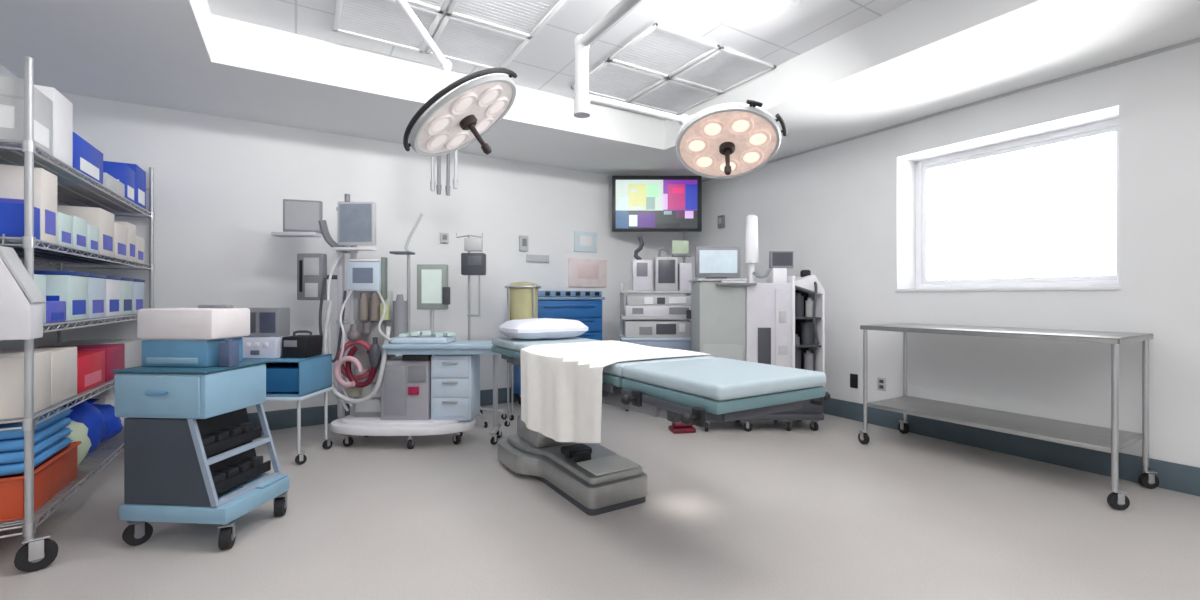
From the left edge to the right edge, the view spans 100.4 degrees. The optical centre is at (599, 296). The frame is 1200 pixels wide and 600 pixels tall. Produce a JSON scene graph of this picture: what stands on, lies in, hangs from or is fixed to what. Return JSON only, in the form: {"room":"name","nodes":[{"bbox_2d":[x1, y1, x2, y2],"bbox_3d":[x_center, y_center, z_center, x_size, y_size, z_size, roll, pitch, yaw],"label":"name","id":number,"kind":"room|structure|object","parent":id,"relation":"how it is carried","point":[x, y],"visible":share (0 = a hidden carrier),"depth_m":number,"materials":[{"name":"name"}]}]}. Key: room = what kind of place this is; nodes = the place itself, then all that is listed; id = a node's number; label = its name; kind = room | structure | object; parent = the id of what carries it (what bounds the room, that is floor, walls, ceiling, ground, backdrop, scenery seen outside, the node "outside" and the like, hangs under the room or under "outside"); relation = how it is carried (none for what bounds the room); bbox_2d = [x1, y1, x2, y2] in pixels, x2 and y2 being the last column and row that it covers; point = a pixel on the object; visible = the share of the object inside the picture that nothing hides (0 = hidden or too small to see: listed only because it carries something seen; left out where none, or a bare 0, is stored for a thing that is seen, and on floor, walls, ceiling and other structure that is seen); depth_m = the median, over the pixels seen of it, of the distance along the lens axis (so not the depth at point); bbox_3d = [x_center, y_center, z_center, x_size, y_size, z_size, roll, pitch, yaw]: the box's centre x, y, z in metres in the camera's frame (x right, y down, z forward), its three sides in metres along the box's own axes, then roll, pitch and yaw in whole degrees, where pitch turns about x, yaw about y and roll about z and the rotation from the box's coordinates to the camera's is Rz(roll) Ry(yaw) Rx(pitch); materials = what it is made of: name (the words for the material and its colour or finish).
{"room":"operating room","nodes":[
{"label":"operating room","id":0,"kind":"room"},
{"bbox_2d":[0,64,23,349],"bbox_3d":[-1.929,-0.172,-0.137,0.200,2.645,8.970,0,0,-31],"label":"wall","id":1,"kind":"structure","parent":0,"point":[4,344],"depth_m":3.31,"materials":[{"name":"paint"}]},
{"bbox_2d":[34,92,683,412],"bbox_3d":[-1.354,-0.172,5.345,6.480,2.645,0.200,0,0,-31],"label":"wall","id":2,"kind":"structure","parent":0,"point":[221,184],"depth_m":4.53,"materials":[{"name":"paint"}]},
{"bbox_2d":[94,387,519,450],"bbox_3d":[-1.475,1.067,5.147,6.068,0.165,0.012,0,0,-31],"label":"baseboard","id":3,"kind":"structure","parent":2,"relation":"attached to","point":[278,419],"depth_m":4.46,"materials":[{"name":"plastic"}]},
{"bbox_2d":[519,235,527,250],"bbox_3d":[-0.840,-0.592,5.514,0.095,0.166,0.044,0,0,-31],"label":"wall switch","id":4,"kind":"object","parent":2,"relation":"attached to","point":[523,240],"visible":1,"depth_m":5.50,"materials":[{"name":"grey plastic"}]},
{"bbox_2d":[526,254,548,261],"bbox_3d":[-0.699,-0.433,5.608,0.269,0.079,0.030,0,0,-31],"label":"wall rail","id":5,"kind":"object","parent":2,"relation":"attached to","point":[529,258],"visible":1,"depth_m":5.59,"materials":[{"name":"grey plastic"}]},
{"bbox_2d":[574,231,596,252],"bbox_3d":[-0.170,-0.654,5.933,0.301,0.238,0.024,0,0,-31],"label":"notice","id":6,"kind":"object","parent":2,"relation":"attached to","point":[583,241],"visible":1,"depth_m":5.92,"materials":[{"name":"white paper"}]},
{"bbox_2d":[568,258,606,286],"bbox_3d":[-0.144,-0.286,5.949,0.522,0.334,0.024,0,0,-31],"label":"notice","id":7,"kind":"object","parent":2,"relation":"attached to","point":[581,272],"visible":1,"depth_m":5.93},
{"bbox_2d":[612,176,701,231],"bbox_3d":[0.673,-1.105,6.135,1.060,0.660,0.475,0,0,0],"label":"television","id":8,"kind":"object","parent":2,"relation":"attached to","point":[639,203],"visible":1,"depth_m":5.90,"materials":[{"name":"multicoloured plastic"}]},
{"bbox_2d":[0,402,1199,599],"bbox_3d":[0.839,1.250,1.546,6.880,0.200,9.170,0,0,-31],"label":"floor","id":9,"kind":"structure","parent":0,"point":[769,511],"depth_m":2.48,"materials":[{"name":"plastic"}]},
{"bbox_2d":[0,56,154,571],"bbox_3d":[-3.129,0.075,2.867,0.628,2.150,2.146,0,0,-31],"label":"wire shelving","id":10,"kind":"object","parent":9,"relation":"on","point":[74,188],"visible":0.56,"depth_m":2.32,"materials":[{"name":"metal"}]},
{"bbox_2d":[0,202,39,239],"bbox_3d":[-2.649,-0.323,2.057,0.440,0.145,0.142,0,0,-31],"label":"box","id":11,"kind":"object","parent":10,"relation":"on","point":[11,214],"visible":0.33,"depth_m":2.09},
{"bbox_2d":[0,234,45,339],"bbox_3d":[-2.431,-0.045,1.991,0.294,0.430,0.158,0,0,-31],"label":"bin","id":12,"kind":"object","parent":10,"relation":"hanging from","point":[21,300],"visible":1,"depth_m":1.98,"materials":[{"name":"white plastic"}]},
{"bbox_2d":[0,351,50,419],"bbox_3d":[-2.679,0.380,2.107,0.440,0.260,0.258,0,0,-31],"label":"carton","id":13,"kind":"object","parent":10,"relation":"on","point":[11,363],"visible":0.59,"depth_m":2.10,"materials":[{"name":"cardboard"}]},
{"bbox_2d":[0,75,52,157],"bbox_3d":[-2.667,-0.785,2.126,0.402,0.270,0.282,0,0,-31],"label":"box","id":14,"kind":"object","parent":10,"relation":"on","point":[11,109],"visible":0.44,"depth_m":2.10,"materials":[{"name":"cardboard"}]},
{"bbox_2d":[0,164,56,243],"bbox_3d":[-2.721,-0.415,2.216,0.402,0.330,0.176,0,0,-31],"label":"carton","id":15,"kind":"object","parent":10,"relation":"on","point":[11,176],"visible":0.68,"depth_m":2.24,"materials":[{"name":"cardboard"}]},
{"bbox_2d":[0,347,76,405],"bbox_3d":[-2.836,0.385,2.365,0.440,0.250,0.311,0,0,-31],"label":"carton","id":16,"kind":"object","parent":10,"relation":"on","point":[63,359],"visible":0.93,"depth_m":2.45,"materials":[{"name":"cardboard"}]},
{"bbox_2d":[6,85,72,166],"bbox_3d":[-2.808,-0.821,2.357,0.400,0.340,0.227,0,0,-31],"label":"box","id":17,"kind":"object","parent":10,"relation":"on","point":[62,107],"visible":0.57,"depth_m":2.43,"materials":[{"name":"cardboard"}]},
{"bbox_2d":[34,274,45,322],"bbox_3d":[-2.649,0.009,2.095,0.400,0.220,0.206,0,0,-31],"label":"bin","id":18,"kind":"object","parent":10,"relation":"on","point":[40,280],"visible":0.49,"depth_m":2.26,"materials":[{"name":"green plastic"}]},
{"bbox_2d":[0,441,81,521],"bbox_3d":[-2.787,0.857,2.284,0.445,0.185,0.601,0,0,-31],"label":"crate","id":19,"kind":"object","parent":10,"relation":"on","point":[55,473],"visible":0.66,"depth_m":2.28,"materials":[{"name":"orange plastic"}]},
{"bbox_2d":[0,437,72,475],"bbox_3d":[-2.774,0.743,2.275,0.404,0.046,0.500,0,0,-31],"label":"drape","id":20,"kind":"object","parent":19,"relation":"on","point":[6,469],"visible":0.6,"depth_m":2.26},
{"bbox_2d":[0,427,72,463],"bbox_3d":[-2.774,0.691,2.275,0.404,0.046,0.500,0,0,-31],"label":"drape","id":21,"kind":"object","parent":20,"relation":"on","point":[14,456],"visible":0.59,"depth_m":2.26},
{"bbox_2d":[0,417,72,451],"bbox_3d":[-2.774,0.639,2.275,0.404,0.046,0.500,0,0,-31],"label":"drape","id":22,"kind":"object","parent":21,"relation":"on","point":[16,443],"visible":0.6,"depth_m":2.26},
{"bbox_2d":[0,407,72,439],"bbox_3d":[-2.774,0.587,2.275,0.404,0.046,0.500,0,0,-31],"label":"drape","id":23,"kind":"object","parent":22,"relation":"on","point":[8,434],"visible":0.52,"depth_m":2.23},
{"bbox_2d":[46,301,65,322],"bbox_3d":[-2.765,0.070,2.289,0.402,0.100,0.218,0,0,-31],"label":"box","id":24,"kind":"object","parent":10,"relation":"on","point":[55,310],"visible":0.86,"depth_m":2.37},
{"bbox_2d":[34,270,89,320],"bbox_3d":[-2.910,-0.005,2.527,0.406,0.250,0.289,0,0,-31],"label":"bin","id":25,"kind":"object","parent":10,"relation":"on","point":[71,287],"visible":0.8,"depth_m":2.53,"materials":[{"name":"green plastic"}]},
{"bbox_2d":[57,212,72,246],"bbox_3d":[-2.820,-0.331,2.379,0.402,0.160,0.176,0,0,-31],"label":"box","id":26,"kind":"object","parent":10,"relation":"on","point":[64,222],"visible":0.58,"depth_m":2.46,"materials":[{"name":"cardboard"}]},
{"bbox_2d":[68,215,86,249],"bbox_3d":[-2.925,-0.336,2.551,0.402,0.170,0.197,0,0,-31],"label":"box","id":27,"kind":"object","parent":10,"relation":"on","point":[79,224],"visible":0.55,"depth_m":2.63,"materials":[{"name":"cardboard"}]},
{"bbox_2d":[66,421,91,464],"bbox_3d":[-2.965,0.784,2.715,0.246,0.323,0.289,0,0,42],"label":"plastic bag","id":28,"kind":"object","parent":10,"relation":"on","point":[79,433],"visible":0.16,"depth_m":2.75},
{"bbox_2d":[34,344,124,380],"bbox_3d":[-3.242,0.409,3.071,0.400,0.200,0.375,0,0,-31],"label":"box","id":29,"kind":"object","parent":10,"relation":"on","point":[114,353],"visible":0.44,"depth_m":3.13,"materials":[{"name":"plastic"}]},
{"bbox_2d":[63,399,106,452],"bbox_3d":[-3.128,0.763,2.958,0.300,0.366,0.295,0,0,-15],"label":"plastic bag","id":30,"kind":"object","parent":10,"relation":"on","point":[86,413],"visible":0.25,"depth_m":2.95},
{"bbox_2d":[57,205,113,255],"bbox_3d":[-3.153,-0.386,2.926,0.402,0.270,0.271,0,0,-31],"label":"carton","id":31,"kind":"object","parent":10,"relation":"on","point":[102,219],"visible":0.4,"depth_m":2.92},
{"bbox_2d":[73,132,102,183],"bbox_3d":[-2.994,-0.750,2.664,0.402,0.200,0.462,0,0,-31],"label":"carton","id":32,"kind":"object","parent":10,"relation":"on","point":[87,159],"visible":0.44,"depth_m":2.74,"materials":[{"name":"cardboard"}]},
{"bbox_2d":[77,351,104,393],"bbox_3d":[-3.021,0.414,2.709,0.402,0.190,0.419,0,0,-31],"label":"box","id":33,"kind":"object","parent":10,"relation":"on","point":[90,364],"visible":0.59,"depth_m":2.78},
{"bbox_2d":[87,224,98,252],"bbox_3d":[-3.029,-0.326,2.723,0.402,0.150,0.176,0,0,-31],"label":"box","id":34,"kind":"object","parent":10,"relation":"on","point":[92,232],"visible":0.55,"depth_m":2.80,"materials":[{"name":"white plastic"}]},
{"bbox_2d":[45,338,144,367],"bbox_3d":[-3.481,0.409,3.464,0.400,0.200,0.491,0,0,-31],"label":"box","id":35,"kind":"object","parent":10,"relation":"on","point":[133,346],"visible":0.37,"depth_m":3.48,"materials":[{"name":"grey plastic"}]},
{"bbox_2d":[88,273,106,318],"bbox_3d":[-3.064,-0.005,2.780,0.406,0.250,0.289,0,0,-31],"label":"bin","id":36,"kind":"object","parent":10,"relation":"on","point":[96,282],"visible":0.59,"depth_m":2.86,"materials":[{"name":"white plastic"}]},
{"bbox_2d":[86,399,122,441],"bbox_3d":[-3.310,0.806,3.229,0.341,0.280,0.308,0,0,7],"label":"plastic bag","id":37,"kind":"object","parent":10,"relation":"on","point":[113,424],"visible":0.3,"depth_m":3.24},
{"bbox_2d":[93,387,127,426],"bbox_3d":[-3.461,0.795,3.536,0.270,0.301,0.287,0,0,-10],"label":"plastic bag","id":38,"kind":"object","parent":10,"relation":"on","point":[107,397],"visible":0.23,"depth_m":3.48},
{"bbox_2d":[104,275,121,316],"bbox_3d":[-3.218,-0.005,3.033,0.406,0.250,0.289,0,0,-31],"label":"bin","id":39,"kind":"object","parent":10,"relation":"on","point":[113,283],"visible":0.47,"depth_m":3.13,"materials":[{"name":"white plastic"}]},
{"bbox_2d":[103,172,124,196],"bbox_3d":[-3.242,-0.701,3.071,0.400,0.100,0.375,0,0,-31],"label":"label","id":40,"kind":"object","parent":10,"relation":"on","point":[109,181],"visible":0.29,"depth_m":3.13,"materials":[{"name":"paper"}]},
{"bbox_2d":[103,162,134,202],"bbox_3d":[-3.409,-0.770,3.346,0.402,0.240,0.239,0,0,-31],"label":"carton","id":41,"kind":"object","parent":10,"relation":"on","point":[122,173],"visible":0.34,"depth_m":3.35,"materials":[{"name":"cardboard"}]},
{"bbox_2d":[114,223,126,258],"bbox_3d":[-3.301,-0.360,3.170,0.402,0.220,0.271,0,0,-31],"label":"carton","id":42,"kind":"object","parent":10,"relation":"on","point":[120,232],"visible":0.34,"depth_m":3.25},
{"bbox_2d":[103,161,145,208],"bbox_3d":[-3.554,-0.800,3.586,0.402,0.300,0.271,0,0,-31],"label":"carton","id":43,"kind":"object","parent":10,"relation":"on","point":[140,175],"visible":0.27,"depth_m":3.65,"materials":[{"name":"cardboard"}]},
{"bbox_2d":[114,221,135,260],"bbox_3d":[-3.431,-0.381,3.382,0.402,0.260,0.197,0,0,-31],"label":"carton","id":44,"kind":"object","parent":10,"relation":"on","point":[131,229],"visible":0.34,"depth_m":3.45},
{"bbox_2d":[120,277,133,314],"bbox_3d":[-3.372,-0.005,3.286,0.406,0.250,0.289,0,0,-31],"label":"bin","id":45,"kind":"object","parent":10,"relation":"on","point":[126,283],"visible":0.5,"depth_m":3.37,"materials":[{"name":"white plastic"}]},
{"bbox_2d":[133,279,144,313],"bbox_3d":[-3.526,-0.005,3.539,0.406,0.250,0.289,0,0,-31],"label":"bin","id":46,"kind":"object","parent":10,"relation":"on","point":[138,284],"visible":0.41,"depth_m":3.62,"materials":[{"name":"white plastic"}]},
{"bbox_2d":[136,236,143,262],"bbox_3d":[-3.543,-0.345,3.568,0.402,0.190,0.208,0,0,-31],"label":"carton","id":47,"kind":"object","parent":10,"relation":"on","point":[139,241],"visible":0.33,"depth_m":3.65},
{"bbox_2d":[111,360,289,549],"bbox_3d":[-1.954,0.741,2.466,0.601,0.818,0.483,0,0,5],"label":"cart","id":48,"kind":"object","parent":9,"relation":"on","point":[190,456],"visible":0.99,"depth_m":2.28,"materials":[{"name":"blue plastic"}]},
{"bbox_2d":[137,305,249,366],"bbox_3d":[-1.996,0.185,2.471,0.385,0.292,0.240,0,0,5],"label":"box","id":49,"kind":"object","parent":48,"relation":"on","point":[175,337],"visible":0.98,"depth_m":2.36,"materials":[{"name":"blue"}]},
{"bbox_2d":[218,339,238,366],"bbox_3d":[-1.776,0.266,2.393,0.060,0.130,0.060,0,0,5],"label":"bottle","id":50,"kind":"object","parent":48,"relation":"on","point":[228,350],"visible":1,"depth_m":2.37,"materials":[{"name":"blue plastic"}]},
{"bbox_2d":[243,354,332,464],"bbox_3d":[-2.373,0.790,3.600,0.696,0.720,0.432,0,0,0],"label":"trolley","id":51,"kind":"object","parent":9,"relation":"on","point":[287,379],"visible":0.56,"depth_m":3.44,"materials":[{"name":"blue metal"}]},
{"bbox_2d":[242,335,292,358],"bbox_3d":[-2.461,0.356,3.587,0.430,0.145,0.266,0,0,0],"label":"controller","id":52,"kind":"object","parent":51,"relation":"on","point":[253,347],"visible":0.42,"depth_m":3.46,"materials":[{"name":"white plastic"}]},
{"bbox_2d":[244,308,289,336],"bbox_3d":[-2.486,0.180,3.597,0.430,0.205,0.146,0,0,0],"label":"display unit","id":53,"kind":"object","parent":52,"relation":"on","point":[264,322],"visible":0.65,"depth_m":3.53,"materials":[{"name":"grey plastic"}]},
{"bbox_2d":[282,330,321,357],"bbox_3d":[-2.141,0.335,3.597,0.180,0.189,0.206,0,0,0],"label":"case","id":54,"kind":"object","parent":51,"relation":"on","point":[295,346],"visible":1,"depth_m":3.50,"materials":[{"name":"black plastic"}]},
{"bbox_2d":[271,194,501,448],"bbox_3d":[-1.639,0.160,3.980,1.815,1.980,0.540,0,0,0],"label":"machine","id":55,"kind":"object","parent":9,"relation":"on","point":[433,388],"visible":0.98,"depth_m":3.90,"materials":[{"name":"white plastic"}]},
{"bbox_2d":[271,232,321,236],"bbox_3d":[-2.382,-0.490,3.930,0.330,0.030,0.120,0,0,0],"label":"tray","id":56,"kind":"object","parent":55,"relation":"on","point":[278,234],"depth_m":3.87,"materials":[{"name":"grey plastic"}]},
{"bbox_2d":[283,199,322,233],"bbox_3d":[-2.352,-0.635,3.960,0.270,0.260,0.045,0,0,-17],"label":"monitor","id":57,"kind":"object","parent":55,"relation":"on","point":[298,215],"depth_m":3.94,"materials":[{"name":"grey plastic"}]},
{"bbox_2d":[297,253,326,299],"bbox_3d":[-2.292,-0.160,3.980,0.200,0.370,0.080,0,0,0],"label":"monitor","id":58,"kind":"object","parent":55,"relation":"on","point":[311,267],"depth_m":3.94,"materials":[{"name":"grey plastic"}]},
{"bbox_2d":[345,386,361,395],"bbox_3d":[-1.932,0.740,3.920,0.110,0.070,0.060,0,0,0],"label":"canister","id":59,"kind":"object","parent":55,"relation":"on","point":[349,391],"depth_m":3.89,"materials":[{"name":"plastic"}]},
{"bbox_2d":[332,247,376,250],"bbox_3d":[-1.922,-0.375,3.920,0.300,0.020,0.120,0,0,0],"label":"shelf","id":60,"kind":"object","parent":55,"relation":"attached to","point":[333,248],"depth_m":3.86,"materials":[{"name":"white plastic"}]},
{"bbox_2d":[338,202,375,245],"bbox_3d":[-1.922,-0.580,3.960,0.290,0.340,0.050,0,0,3],"label":"monitor","id":61,"kind":"object","parent":55,"relation":"on","point":[356,220],"depth_m":3.93,"materials":[{"name":"grey plastic"}]},
{"bbox_2d":[380,303,389,319],"bbox_3d":[-1.692,0.115,3.930,0.070,0.130,0.070,0,0,0],"label":"canister","id":62,"kind":"object","parent":55,"relation":"on","point":[387,316],"depth_m":3.91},
{"bbox_2d":[393,294,406,336],"bbox_3d":[-1.577,0.144,3.940,0.104,0.328,0.104,0,0,0],"label":"canister","id":63,"kind":"object","parent":55,"relation":"on","point":[399,306],"depth_m":3.90,"materials":[{"name":"grey plastic"}]},
{"bbox_2d":[390,336,455,343],"bbox_3d":[-1.392,0.337,3.955,0.440,0.044,0.250,0,0,0],"label":"tray","id":64,"kind":"object","parent":55,"relation":"on","point":[397,339],"depth_m":3.83,"materials":[{"name":"blue plastic"}]},
{"bbox_2d":[417,264,447,309],"bbox_3d":[-1.342,-0.080,4.010,0.240,0.360,0.050,0,0,0],"label":"monitor","id":65,"kind":"object","parent":55,"relation":"on","point":[431,278],"depth_m":3.98,"materials":[{"name":"plastic"}]},
{"bbox_2d":[382,341,497,354],"bbox_3d":[-1.192,0.400,3.960,0.920,0.080,0.360,0,0,0],"label":"countertop","id":66,"kind":"structure","parent":55,"relation":"on","point":[455,347],"depth_m":3.81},
{"bbox_2d":[456,233,506,427],"bbox_3d":[-1.163,0.280,4.645,0.576,1.740,0.551,0,0,0],"label":"stand","id":67,"kind":"object","parent":9,"relation":"on","point":[471,263],"visible":0.64,"depth_m":4.58,"materials":[{"name":"metal"}]},
{"bbox_2d":[504,282,540,426],"bbox_3d":[-0.701,0.504,4.550,0.332,1.291,0.302,0,0,0],"label":"hamper","id":68,"kind":"object","parent":9,"relation":"on","point":[522,297],"visible":0.62,"depth_m":4.44,"materials":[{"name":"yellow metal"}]},
{"bbox_2d":[513,290,604,404],"bbox_3d":[-0.443,0.510,5.309,0.860,1.280,0.567,0,0,-31],"label":"cart","id":69,"kind":"object","parent":9,"relation":"on","point":[585,307],"visible":0.33,"depth_m":5.16,"materials":[{"name":"blue plastic"}]},
{"bbox_2d":[620,236,691,410],"bbox_3d":[0.595,0.257,5.219,0.760,1.786,0.442,0,0,0],"label":"tower","id":70,"kind":"object","parent":9,"relation":"on","point":[669,276],"visible":0.54,"depth_m":5.03,"materials":[{"name":"grey plastic"}]},
{"bbox_2d":[620,315,685,318],"bbox_3d":[0.595,0.209,5.215,0.760,0.028,0.410,0,0,0],"label":"shelf","id":71,"kind":"object","parent":70,"relation":"attached to","point":[621,316],"depth_m":5.01,"materials":[{"name":"grey plastic"}]},
{"bbox_2d":[620,291,690,293],"bbox_3d":[0.595,-0.051,5.215,0.760,0.028,0.410,0,0,0],"label":"shelf","id":72,"kind":"object","parent":70,"relation":"attached to","point":[621,292],"depth_m":5.01,"materials":[{"name":"grey plastic"}]},
{"bbox_2d":[620,335,690,340],"bbox_3d":[0.595,0.424,5.215,0.760,0.028,0.410,0,0,0],"label":"shelf","id":73,"kind":"object","parent":70,"relation":"attached to","point":[622,337],"depth_m":5.03,"materials":[{"name":"grey plastic"}]},
{"bbox_2d":[672,253,691,262],"bbox_3d":[0.855,-0.400,5.220,0.200,0.100,0.120,0,0,0],"label":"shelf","id":74,"kind":"object","parent":70,"relation":"attached to","point":[683,255],"depth_m":5.16,"materials":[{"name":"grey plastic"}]},
{"bbox_2d":[491,337,829,515],"bbox_3d":[0.029,0.721,2.801,0.780,0.858,2.356,0,0,-31],"label":"table","id":75,"kind":"object","parent":9,"relation":"on","point":[594,478],"visible":0.73,"depth_m":2.17,"materials":[{"name":"fabric"}]},
{"bbox_2d":[499,318,587,338],"bbox_3d":[-0.398,0.220,3.503,0.580,0.140,0.400,0,0,-31],"label":"pillow","id":76,"kind":"object","parent":75,"relation":"on","point":[535,328],"visible":1,"depth_m":3.34,"materials":[{"name":"fabric"}]},
{"bbox_2d":[520,340,710,442],"bbox_3d":[0.033,0.511,2.713,0.651,0.459,0.930,0,0,-31],"label":"sheet","id":77,"kind":"object","parent":75,"relation":"on","point":[561,384],"visible":1,"depth_m":2.50,"materials":[{"name":"white fabric"}]},
{"bbox_2d":[668,422,695,433],"bbox_3d":[0.702,1.107,4.280,0.200,0.086,0.150,0,0,-11],"label":"switch","id":78,"kind":"object","parent":9,"relation":"on","point":[677,427],"visible":0.83,"depth_m":4.22,"materials":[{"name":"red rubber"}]},
{"bbox_2d":[689,215,824,431],"bbox_3d":[1.369,0.210,4.425,1.087,1.880,0.476,0,0,0],"label":"workstation","id":79,"kind":"object","parent":9,"relation":"on","point":[779,321],"visible":0.77,"depth_m":4.25,"materials":[{"name":"grey plastic"}]},
{"bbox_2d":[695,247,740,277],"bbox_3d":[1.031,-0.305,4.380,0.390,0.270,0.045,0,0,0],"label":"monitor","id":80,"kind":"object","parent":79,"relation":"on","point":[710,262],"depth_m":4.35,"materials":[{"name":"grey plastic"}]},
{"bbox_2d":[769,251,793,267],"bbox_3d":[1.581,-0.325,4.360,0.200,0.150,0.050,0,0,0],"label":"monitor","id":81,"kind":"object","parent":79,"relation":"on","point":[777,259],"depth_m":4.33,"materials":[{"name":"grey plastic"}]},
{"bbox_2d":[795,347,800,368],"bbox_3d":[1.716,0.561,4.380,0.084,0.247,0.084,0,0,0],"label":"bottle","id":82,"kind":"object","parent":79,"relation":"on","point":[797,351],"depth_m":4.34,"materials":[{"name":"grey plastic"}]},
{"bbox_2d":[795,293,803,316],"bbox_3d":[1.736,0.071,4.380,0.090,0.206,0.090,0,0,0],"label":"bottle","id":83,"kind":"object","parent":79,"relation":"on","point":[799,300],"depth_m":4.34,"materials":[{"name":"grey plastic"}]},
{"bbox_2d":[801,319,813,344],"bbox_3d":[1.816,0.306,4.380,0.100,0.217,0.100,0,0,0],"label":"bottle","id":84,"kind":"object","parent":79,"relation":"on","point":[807,329],"depth_m":4.34,"materials":[{"name":"grey plastic"}]},
{"bbox_2d":[804,350,812,370],"bbox_3d":[1.826,0.577,4.380,0.080,0.217,0.080,0,0,0],"label":"bottle","id":85,"kind":"object","parent":79,"relation":"on","point":[808,356],"depth_m":4.35,"materials":[{"name":"grey plastic"}]},
{"bbox_2d":[805,298,812,316],"bbox_3d":[1.836,0.091,4.380,0.070,0.166,0.070,0,0,0],"label":"bottle","id":86,"kind":"object","parent":79,"relation":"on","point":[808,303],"depth_m":4.35,"materials":[{"name":"grey plastic"}]},
{"bbox_2d":[858,323,1158,510],"bbox_3d":[2.683,0.684,3.464,0.666,0.931,1.501,0,0,-31],"label":"table","id":87,"kind":"object","parent":9,"relation":"on","point":[1112,440],"visible":1,"depth_m":3.11,"materials":[{"name":"metal"}]},
{"bbox_2d":[867,396,1142,452],"bbox_3d":[2.676,0.838,3.453,0.566,0.029,1.376,0,0,-31],"label":"shelf","id":88,"kind":"object","parent":87,"relation":"attached to","point":[1097,438],"depth_m":3.27,"materials":[{"name":"metal"}]},
{"bbox_2d":[0,0,1199,179],"bbox_3d":[0.839,-1.748,1.546,6.880,0.505,9.170,0,0,-31],"label":"ceiling","id":89,"kind":"structure","parent":0,"point":[845,69],"depth_m":3.38,"materials":[{"name":"paint"}]},
{"bbox_2d":[333,0,441,52],"bbox_3d":[-1.391,-1.790,3.250,0.580,0.020,0.580,0,0,-31],"label":"ceiling vent","id":90,"kind":"object","parent":89,"relation":"in","point":[382,21],"visible":0.91,"depth_m":3.25,"materials":[{"name":"metal"}]},
{"bbox_2d":[406,0,449,12],"bbox_3d":[-1.079,-1.790,2.738,0.580,0.020,0.580,0,0,-31],"label":"ceiling vent","id":91,"kind":"object","parent":89,"relation":"in","point":[437,5],"visible":1,"depth_m":3.05,"materials":[{"name":"metal"}]},
{"bbox_2d":[430,150,457,195],"bbox_3d":[-1.388,-1.200,4.450,0.360,0.590,0.160,0,0,0],"label":"gas hose","id":92,"kind":"object","parent":89,"relation":"hanging from","point":[455,180],"visible":0.61,"depth_m":4.44,"materials":[{"name":"grey plastic"}]},
{"bbox_2d":[395,0,516,156],"bbox_3d":[-0.832,-1.300,2.468,0.604,1.001,1.350,0,0,14],"label":"light","id":93,"kind":"object","parent":89,"relation":"hanging from","point":[457,116],"visible":1,"depth_m":2.68,"materials":[{"name":"grey plastic"}]},
{"bbox_2d":[426,13,530,68],"bbox_3d":[-0.878,-1.790,3.562,0.580,0.020,0.580,0,0,-31],"label":"ceiling vent","id":94,"kind":"object","parent":89,"relation":"in","point":[458,39],"visible":0.82,"depth_m":3.53,"materials":[{"name":"metal"}]},
{"bbox_2d":[447,0,566,38],"bbox_3d":[-0.567,-1.790,3.049,0.580,0.020,0.580,0,0,-31],"label":"ceiling vent","id":95,"kind":"object","parent":89,"relation":"in","point":[525,18],"visible":1,"depth_m":3.15,"materials":[{"name":"metal"}]},
{"bbox_2d":[571,60,666,102],"bbox_3d":[0.147,-1.790,4.186,0.580,0.020,0.580,0,0,-31],"label":"ceiling vent","id":96,"kind":"object","parent":89,"relation":"in","point":[611,80],"visible":0.91,"depth_m":4.16,"materials":[{"name":"metal"}]},
{"bbox_2d":[608,22,719,77],"bbox_3d":[0.459,-1.790,3.673,0.580,0.020,0.580,0,0,-31],"label":"ceiling vent","id":97,"kind":"object","parent":89,"relation":"in","point":[661,50],"visible":1,"depth_m":3.65,"materials":[{"name":"metal"}]},
{"bbox_2d":[629,78,719,114],"bbox_3d":[0.660,-1.790,4.497,0.580,0.020,0.580,0,0,-31],"label":"ceiling vent","id":98,"kind":"object","parent":89,"relation":"in","point":[671,96],"visible":0.88,"depth_m":4.49,"materials":[{"name":"metal"}]},
{"bbox_2d":[574,0,786,178],"bbox_3d":[0.653,-1.292,2.831,1.458,1.016,1.259,0,0,-31],"label":"light","id":99,"kind":"object","parent":89,"relation":"hanging from","point":[728,140],"visible":1,"depth_m":3.16,"materials":[{"name":"grey plastic"}]},
{"bbox_2d":[670,46,775,93],"bbox_3d":[0.971,-1.790,3.985,0.580,0.020,0.580,0,0,-31],"label":"ceiling vent","id":100,"kind":"object","parent":89,"relation":"in","point":[724,69],"visible":0.94,"depth_m":3.96,"materials":[{"name":"metal"}]},
{"bbox_2d":[684,42,1199,467],"bbox_3d":[3.522,-0.172,3.177,0.400,2.645,8.570,0,0,-31],"label":"wall","id":101,"kind":"structure","parent":0,"point":[845,211],"depth_m":3.61,"materials":[{"name":"paint"}]},
{"bbox_2d":[850,374,857,388],"bbox_3d":[2.371,0.785,4.672,0.012,0.130,0.075,0,0,-31],"label":"power outlet","id":102,"kind":"object","parent":101,"relation":"attached to","point":[853,377],"visible":1,"depth_m":4.66,"materials":[{"name":"black plastic"}]},
{"bbox_2d":[877,377,885,390],"bbox_3d":[2.506,0.775,4.450,0.012,0.115,0.075,0,0,-31],"label":"power outlet","id":103,"kind":"object","parent":101,"relation":"attached to","point":[881,382],"visible":1,"depth_m":4.45,"materials":[{"name":"grey plastic"}]},
{"bbox_2d":[702,38,1199,181],"bbox_3d":[3.347,-1.484,3.071,0.010,0.022,8.570,0,0,-31],"label":"trim","id":104,"kind":"structure","parent":101,"relation":"attached to","point":[1193,41],"depth_m":3.63,"materials":[{"name":"grey plastic"}]},
{"bbox_2d":[895,118,1120,291],"bbox_3d":[3.084,-0.630,3.847,0.372,1.170,1.390,0,0,-31],"label":"window","id":105,"kind":"structure","parent":101,"relation":"in","point":[1100,282],"depth_m":3.93,"materials":[{"name":"white plastic"}]},
{"bbox_2d":[823,398,1199,495],"bbox_3d":[3.346,1.067,3.070,0.012,0.165,8.570,0,0,-31],"label":"baseboard","id":106,"kind":"structure","parent":101,"relation":"attached to","point":[1177,477],"depth_m":3.54,"materials":[{"name":"rubber"}]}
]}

